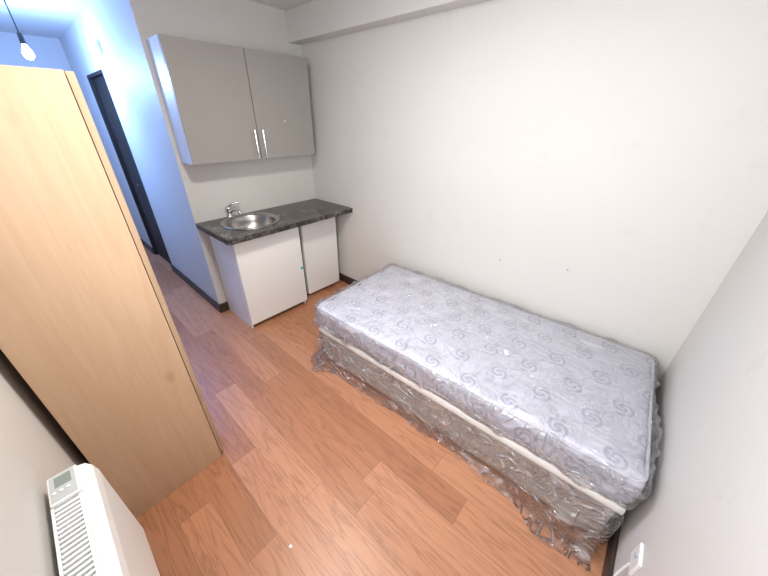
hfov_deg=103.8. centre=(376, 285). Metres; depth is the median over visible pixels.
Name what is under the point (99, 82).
door leaf
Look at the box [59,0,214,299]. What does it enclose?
wall
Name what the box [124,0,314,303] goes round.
wall
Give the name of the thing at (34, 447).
wall
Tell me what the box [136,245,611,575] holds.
floor
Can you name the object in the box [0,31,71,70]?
wall
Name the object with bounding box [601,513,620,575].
baseboard
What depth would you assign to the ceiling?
2.62 m
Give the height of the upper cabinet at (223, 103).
0.746 m
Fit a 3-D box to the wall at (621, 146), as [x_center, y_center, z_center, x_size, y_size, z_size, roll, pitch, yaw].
[0.522,-0.763,2.302,3.380,2.470,0.100,24,37,36]
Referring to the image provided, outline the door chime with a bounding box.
[93,39,103,55]
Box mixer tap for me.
[225,201,241,217]
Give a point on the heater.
(95, 532)
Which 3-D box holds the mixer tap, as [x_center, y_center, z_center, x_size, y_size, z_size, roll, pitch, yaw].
[-1.264,-0.679,2.687,0.163,0.133,0.092,7,30,12]
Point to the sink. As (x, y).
(248, 221)
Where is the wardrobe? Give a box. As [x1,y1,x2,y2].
[0,65,223,517]
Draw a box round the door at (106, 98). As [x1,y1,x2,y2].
[87,69,171,263]
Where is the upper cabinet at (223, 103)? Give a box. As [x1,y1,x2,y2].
[146,34,314,164]
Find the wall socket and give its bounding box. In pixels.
[613,542,644,575]
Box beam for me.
[285,0,490,44]
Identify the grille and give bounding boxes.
[51,492,101,575]
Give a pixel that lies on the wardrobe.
(86, 321)
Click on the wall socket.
(636, 558)
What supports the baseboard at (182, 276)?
attached to the wall at (108, 22)
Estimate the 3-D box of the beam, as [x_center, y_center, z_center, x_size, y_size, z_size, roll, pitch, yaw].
[0.451,-1.708,1.680,3.180,0.214,0.127,24,37,36]
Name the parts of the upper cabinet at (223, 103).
door, handle, handle, door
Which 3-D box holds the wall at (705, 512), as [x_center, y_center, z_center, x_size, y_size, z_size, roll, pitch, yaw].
[0.914,0.216,0.548,0.100,2.470,2.350,24,37,36]
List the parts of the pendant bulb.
cord, bulb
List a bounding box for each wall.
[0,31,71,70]
[0,349,89,575]
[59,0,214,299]
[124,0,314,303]
[301,0,767,387]
[613,211,767,575]
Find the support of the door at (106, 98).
in the wall at (108, 22)
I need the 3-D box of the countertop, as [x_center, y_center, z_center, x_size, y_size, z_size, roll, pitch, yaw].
[-0.890,-0.634,2.788,0.605,0.040,1.260,24,37,36]
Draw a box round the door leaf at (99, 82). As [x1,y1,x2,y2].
[92,75,170,263]
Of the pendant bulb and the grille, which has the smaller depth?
the grille
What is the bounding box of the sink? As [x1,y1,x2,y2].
[221,213,279,229]
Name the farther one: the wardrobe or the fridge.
the fridge
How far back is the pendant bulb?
2.35 m
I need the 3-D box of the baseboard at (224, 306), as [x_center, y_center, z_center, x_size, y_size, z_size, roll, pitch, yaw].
[-1.118,0.002,3.360,0.016,0.090,1.240,24,37,36]
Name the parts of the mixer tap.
spout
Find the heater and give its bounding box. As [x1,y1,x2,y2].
[47,463,159,575]
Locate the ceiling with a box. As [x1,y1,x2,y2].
[0,0,312,38]
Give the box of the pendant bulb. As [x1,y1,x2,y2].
[4,0,34,59]
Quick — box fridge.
[298,217,338,294]
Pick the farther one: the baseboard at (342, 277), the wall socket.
the baseboard at (342, 277)
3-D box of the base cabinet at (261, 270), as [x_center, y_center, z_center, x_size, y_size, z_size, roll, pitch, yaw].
[-0.891,-0.259,2.997,0.606,0.901,1.260,24,37,36]
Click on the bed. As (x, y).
(565, 414)
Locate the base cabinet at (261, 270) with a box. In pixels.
[196,198,352,327]
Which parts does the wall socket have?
plate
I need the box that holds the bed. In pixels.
[311,263,661,569]
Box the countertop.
[196,198,351,245]
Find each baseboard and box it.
[140,238,221,312]
[219,301,229,312]
[339,272,358,284]
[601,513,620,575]

